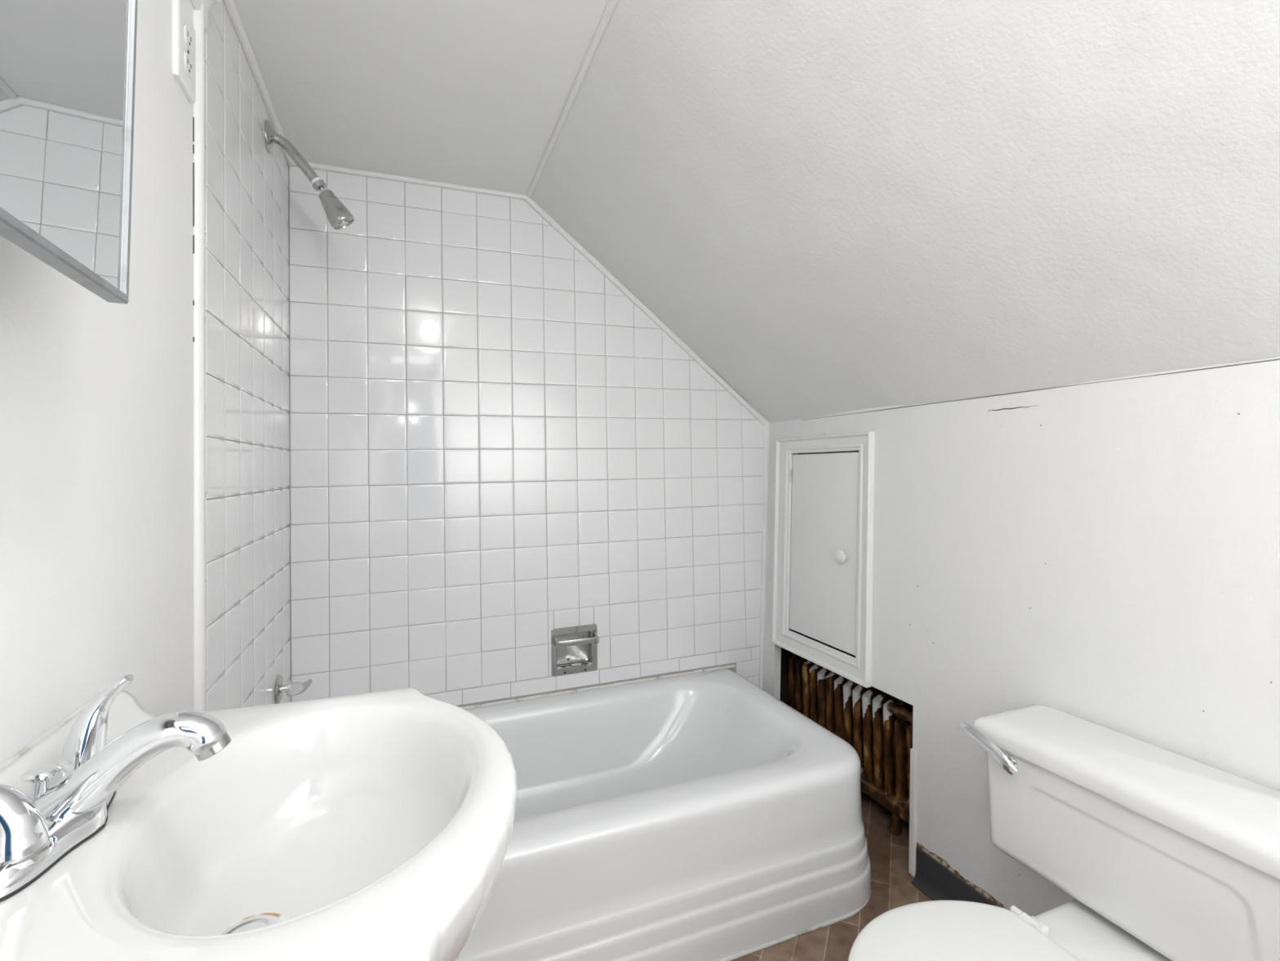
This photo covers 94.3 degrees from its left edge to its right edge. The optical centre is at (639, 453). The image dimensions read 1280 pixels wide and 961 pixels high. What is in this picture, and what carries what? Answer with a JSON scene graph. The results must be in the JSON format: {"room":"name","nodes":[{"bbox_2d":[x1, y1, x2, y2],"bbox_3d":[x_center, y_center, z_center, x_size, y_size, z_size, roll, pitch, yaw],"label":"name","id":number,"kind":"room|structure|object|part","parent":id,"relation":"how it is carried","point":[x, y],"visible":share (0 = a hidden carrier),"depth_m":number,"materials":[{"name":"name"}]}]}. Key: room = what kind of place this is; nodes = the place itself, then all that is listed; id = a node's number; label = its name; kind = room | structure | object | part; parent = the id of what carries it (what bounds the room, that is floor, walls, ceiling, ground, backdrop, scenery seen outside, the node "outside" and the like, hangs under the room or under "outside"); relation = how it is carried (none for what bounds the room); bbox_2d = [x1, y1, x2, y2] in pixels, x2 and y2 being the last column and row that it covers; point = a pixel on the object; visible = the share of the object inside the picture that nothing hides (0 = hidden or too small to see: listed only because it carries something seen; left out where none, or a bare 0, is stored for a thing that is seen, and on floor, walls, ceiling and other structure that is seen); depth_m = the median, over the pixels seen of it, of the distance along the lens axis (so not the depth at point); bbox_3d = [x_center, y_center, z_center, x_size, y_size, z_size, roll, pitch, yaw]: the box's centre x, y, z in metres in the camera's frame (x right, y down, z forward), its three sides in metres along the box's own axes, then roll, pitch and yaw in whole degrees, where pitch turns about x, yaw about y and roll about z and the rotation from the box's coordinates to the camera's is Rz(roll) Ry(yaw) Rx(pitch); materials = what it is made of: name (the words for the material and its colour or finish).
{"room":"bathroom","nodes":[
{"label":"bathroom","id":0,"kind":"room"},
{"bbox_2d":[0,0,290,764],"bbox_3d":[-0.358,0.018,-0.146,0.121,2.200,4.007,0,-1,-21],"label":"wall","id":1,"kind":"structure","parent":0,"point":[97,447],"depth_m":0.83,"materials":[{"name":"white paint"}]},
{"bbox_2d":[0,0,137,303],"bbox_3d":[-0.385,-0.454,0.271,0.140,0.638,0.500,0,-1,-21],"label":"mirror","id":2,"kind":"object","parent":1,"relation":"attached to","point":[68,67],"visible":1,"depth_m":0.42,"materials":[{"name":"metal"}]},
{"bbox_2d":[172,0,195,103],"bbox_3d":[-0.711,-0.630,0.929,0.010,0.123,0.079,0,-1,-21],"label":"electrical outlet","id":3,"kind":"object","parent":1,"relation":"attached to","point":[183,31],"visible":1,"depth_m":0.91,"materials":[{"name":"white plastic"}]},
{"bbox_2d":[184,25,192,51],"bbox_3d":[-0.709,-0.651,0.931,0.003,0.029,0.033,0,-1,-21],"label":"receptacle","id":4,"kind":"object","parent":3,"relation":"attached to","point":[188,30],"depth_m":0.93,"materials":[{"name":"white plastic"}]},
{"bbox_2d":[184,53,192,78],"bbox_3d":[-0.708,-0.608,0.930,0.003,0.029,0.033,0,-1,-21],"label":"receptacle","id":5,"kind":"object","parent":3,"relation":"attached to","point":[188,56],"depth_m":0.93,"materials":[{"name":"white plastic"}]},
{"bbox_2d":[193,4,205,711],"bbox_3d":[-0.729,0.135,0.973,0.025,2.027,0.026,0,-1,-21],"label":"trim","id":6,"kind":"structure","parent":1,"relation":"attached to","point":[198,15],"depth_m":0.97,"materials":[{"name":"white paint"}]},
{"bbox_2d":[222,0,293,166],"bbox_3d":[-0.602,-0.892,0.639,0.024,0.023,2.400,0,-1,-21],"label":"trim","id":7,"kind":"structure","parent":1,"relation":"attached to","point":[230,6],"depth_m":1.33,"materials":[{"name":"white paint"}]},
{"bbox_2d":[275,674,312,703],"bbox_3d":[-0.910,0.616,1.567,0.082,0.074,0.074,0,-1,-21],"label":"tub valve","id":8,"kind":"object","parent":1,"relation":"attached to","point":[291,688],"visible":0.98,"depth_m":1.55,"materials":[{"name":"silver metal"}]},
{"bbox_3d":[-0.943,0.616,1.554,0.010,0.074,0.074,0,-1,-21],"label":"valve plate","id":9,"kind":"part","parent":8,"relation":"part of","materials":[{"name":"silver metal"}]},
{"bbox_3d":[-0.929,0.616,1.560,0.026,0.028,0.028,0,-1,-21],"label":"stem","id":10,"kind":"part","parent":8,"relation":"part of","materials":[{"name":"silver metal"}]},
{"bbox_3d":[-0.898,0.616,1.568,0.060,0.042,0.040,0,-1,-21],"label":"handle","id":11,"kind":"part","parent":8,"relation":"part of","materials":[{"name":"white plastic"}]},
{"bbox_2d":[264,120,354,230],"bbox_3d":[-0.844,-0.711,1.527,0.197,0.251,0.074,0,-1,-21],"label":"shower head","id":12,"kind":"object","parent":1,"relation":"attached to","point":[339,216],"visible":1,"depth_m":1.52},
{"bbox_3d":[-0.881,-0.754,1.514,0.113,0.115,0.024,0,-1,-21],"label":"arm","id":13,"kind":"part","parent":12,"relation":"part of","materials":[{"name":"silver metal"}]},
{"bbox_2d":[233,0,608,195],"bbox_3d":[-0.056,-0.960,0.059,0.848,0.080,4.120,0,-1,-21],"label":"ceiling","id":14,"kind":"structure","parent":0,"point":[473,93],"depth_m":1.39,"materials":[{"name":"white paint"}]},
{"bbox_2d":[526,0,618,198],"bbox_3d":[0.056,-0.903,0.894,0.020,0.020,2.400,0,-1,-21],"label":"trim","id":15,"kind":"structure","parent":14,"relation":"attached to","point":[611,5],"depth_m":1.42,"materials":[{"name":"white paint"}]},
{"bbox_2d":[288,166,764,706],"bbox_3d":[-0.123,0.063,2.150,2.220,2.200,0.121,0,-1,-21],"label":"wall","id":16,"kind":"structure","parent":0,"point":[494,449],"depth_m":1.95,"materials":[{"name":"white tile"}]},
{"bbox_2d":[293,161,528,199],"bbox_3d":[-0.709,-0.864,1.881,0.708,0.018,0.019,0,-1,-21],"label":"trim","id":17,"kind":"structure","parent":16,"relation":"attached to","point":[313,166],"depth_m":1.87,"materials":[{"name":"white paint"}]},
{"bbox_2d":[551,623,599,676],"bbox_3d":[-0.223,0.670,2.027,0.161,0.160,0.074,0,-1,-21],"label":"soap dish","id":18,"kind":"object","parent":16,"relation":"attached to","point":[574,649],"visible":1,"depth_m":2.04,"materials":[{"name":"silver metal"}]},
{"bbox_2d":[524,198,766,425],"bbox_3d":[0.056,-0.489,2.168,0.947,0.775,0.016,0,-1,-21],"label":"trim","id":19,"kind":"structure","parent":16,"relation":"attached to","point":[530,202],"depth_m":2.15,"materials":[{"name":"white paint"}]},
{"bbox_2d":[758,421,769,688],"bbox_3d":[0.482,0.514,2.305,0.090,1.284,0.017,0,-1,-21],"label":"trim","id":20,"kind":"structure","parent":16,"relation":"attached to","point":[766,457],"depth_m":2.30,"materials":[{"name":"white paint"}]},
{"bbox_2d":[731,790,932,960],"bbox_3d":[0.651,1.139,0.178,2.220,0.060,4.340,0,-1,-21],"label":"floor","id":21,"kind":"structure","parent":0,"point":[891,886],"depth_m":1.52,"materials":[{"name":"brown tile"}]},
{"bbox_2d":[0,688,517,960],"bbox_3d":[-0.320,0.696,0.520,0.424,0.872,0.524,0,-1,-21],"label":"pedestal sink","id":22,"kind":"object","parent":21,"relation":"on","point":[371,826],"visible":0.93,"depth_m":0.57,"materials":[{"name":"white ceramic"}]},
{"bbox_2d":[0,674,231,902],"bbox_3d":[-0.448,0.253,0.456,0.156,0.109,0.171,-1,-1,12],"label":"sink faucet","id":23,"kind":"object","parent":22,"relation":"on","point":[37,830],"visible":1,"depth_m":0.47,"materials":[{"name":"silver metal"}]},
{"bbox_3d":[-0.465,0.257,0.414,0.077,0.068,0.041,0,-2,-45],"label":"handle","id":24,"kind":"part","parent":23,"relation":"part of","materials":[{"name":"silver metal"}]},
{"bbox_3d":[-0.476,0.268,0.471,0.023,0.036,0.023,0,-1,-21],"label":"lift rod","id":25,"kind":"part","parent":23,"relation":"part of","materials":[{"name":"silver metal"}]},
{"bbox_3d":[-0.466,0.292,0.474,0.060,0.022,0.164,0,-1,-21],"label":"plate","id":26,"kind":"part","parent":23,"relation":"part of","materials":[{"name":"silver metal"}]},
{"bbox_3d":[-0.483,0.247,0.522,0.052,0.093,0.041,0,-1,-21],"label":"handle","id":27,"kind":"part","parent":23,"relation":"part of","materials":[{"name":"silver metal"}]},
{"bbox_3d":[-0.423,0.264,0.491,0.136,0.088,0.047,0,-1,-21],"label":"spout","id":28,"kind":"part","parent":23,"relation":"part of","materials":[{"name":"silver metal"}]},
{"bbox_2d":[457,664,871,960],"bbox_3d":[-0.172,0.974,1.618,1.488,0.363,0.795,0,-1,-21],"label":"bathtub","id":29,"kind":"object","parent":21,"relation":"on","point":[698,815],"visible":0.64,"depth_m":1.41,"materials":[{"name":"white ceramic"}]},
{"bbox_2d":[787,653,912,835],"bbox_3d":[0.758,0.954,1.978,0.165,0.390,0.751,0,-1,-21],"label":"radiator","id":30,"kind":"object","parent":21,"relation":"on","point":[877,724],"visible":0.63,"depth_m":1.91,"materials":[{"name":"metal"}]},
{"bbox_2d":[848,704,1279,960],"bbox_3d":[0.639,0.830,0.916,0.700,0.590,0.550,0,-1,-21],"label":"toilet","id":31,"kind":"object","parent":21,"relation":"on","point":[1162,854],"visible":1,"depth_m":0.96,"materials":[{"name":"white ceramic"}]},
{"bbox_3d":[0.489,0.777,0.855,0.376,0.017,0.340,0,-1,-21],"label":"lid","id":32,"kind":"part","parent":31,"relation":"part of","materials":[{"name":"white plastic"}]},
{"bbox_3d":[0.689,0.582,1.175,0.017,0.061,0.116,0,-1,-21],"label":"flush lever","id":33,"kind":"part","parent":31,"relation":"part of","materials":[{"name":"silver metal"}]},
{"bbox_3d":[0.714,0.599,1.151,0.022,0.026,0.026,0,-1,-21],"label":"lever","id":34,"kind":"part","parent":31,"relation":"part of","materials":[{"name":"silver metal"}]},
{"bbox_3d":[0.871,0.554,1.012,0.195,0.042,0.546,0,-1,-21],"label":"tank lid","id":35,"kind":"part","parent":31,"relation":"part of","materials":[{"name":"white ceramic"}]},
{"bbox_3d":[0.872,0.686,1.008,0.171,0.218,0.504,0,-1,-21],"label":"tank","id":36,"kind":"part","parent":31,"relation":"part of","materials":[{"name":"white ceramic"}]},
{"bbox_2d":[780,647,911,711],"bbox_3d":[0.881,0.469,1.824,0.290,1.340,1.207,0,-1,-21],"label":"wall","id":37,"kind":"structure","parent":0,"point":[785,653],"depth_m":2.32,"materials":[{"name":"white paint"}]},
{"bbox_2d":[531,0,1279,422],"bbox_3d":[0.612,-0.562,1.111,1.192,0.892,2.420,0,-1,-21],"label":"ceiling","id":38,"kind":"structure","parent":0,"point":[835,206],"depth_m":1.09,"materials":[{"name":"paint"}]},
{"bbox_2d":[764,357,1279,915],"bbox_3d":[0.925,0.476,1.204,0.087,1.300,2.420,0,-1,-21],"label":"wall","id":39,"kind":"structure","parent":0,"point":[1104,553],"depth_m":1.25,"materials":[{"name":"paint"}]},
{"bbox_2d":[762,635,781,699],"bbox_3d":[0.496,0.929,2.248,0.050,0.452,0.077,0,-1,-21],"label":"trim","id":40,"kind":"structure","parent":39,"relation":"attached to","point":[771,651],"depth_m":2.23,"materials":[{"name":"white paint"}]},
{"bbox_2d":[771,431,875,687],"bbox_3d":[0.613,0.319,2.010,0.086,0.760,0.494,0,-1,-21],"label":"access door","id":41,"kind":"structure","parent":39,"relation":"in","point":[828,535],"depth_m":1.97,"materials":[{"name":"white paint"}]},
{"bbox_3d":[0.619,0.313,2.001,0.050,0.628,0.344,0,-1,-21],"label":"door panel","id":42,"kind":"part","parent":41,"relation":"part of","materials":[{"name":"white paint"}]},
{"bbox_3d":[0.638,0.313,2.008,0.040,0.678,0.390,0,-1,-21],"label":"frame","id":43,"kind":"part","parent":41,"relation":"part of","materials":[{"name":"white wood"}]},
{"bbox_3d":[0.641,0.324,1.887,0.031,0.044,0.044,0,-1,-21],"label":"knob","id":44,"kind":"part","parent":41,"relation":"part of","materials":[{"name":"white paint"}]},
{"bbox_2d":[908,747,917,875],"bbox_3d":[0.744,0.963,1.600,0.045,0.325,0.021,0,-1,-21],"label":"trim","id":45,"kind":"structure","parent":39,"relation":"attached to","point":[913,753],"depth_m":1.59,"materials":[{"name":"white paint"}]},
{"bbox_2d":[911,846,997,906],"bbox_3d":[1.032,1.071,0.813,0.035,0.090,1.644,0,-1,-21],"label":"baseboard","id":46,"kind":"structure","parent":39,"relation":"attached to","point":[934,879],"depth_m":1.51,"materials":[{"name":"grey plastic"}]}
]}

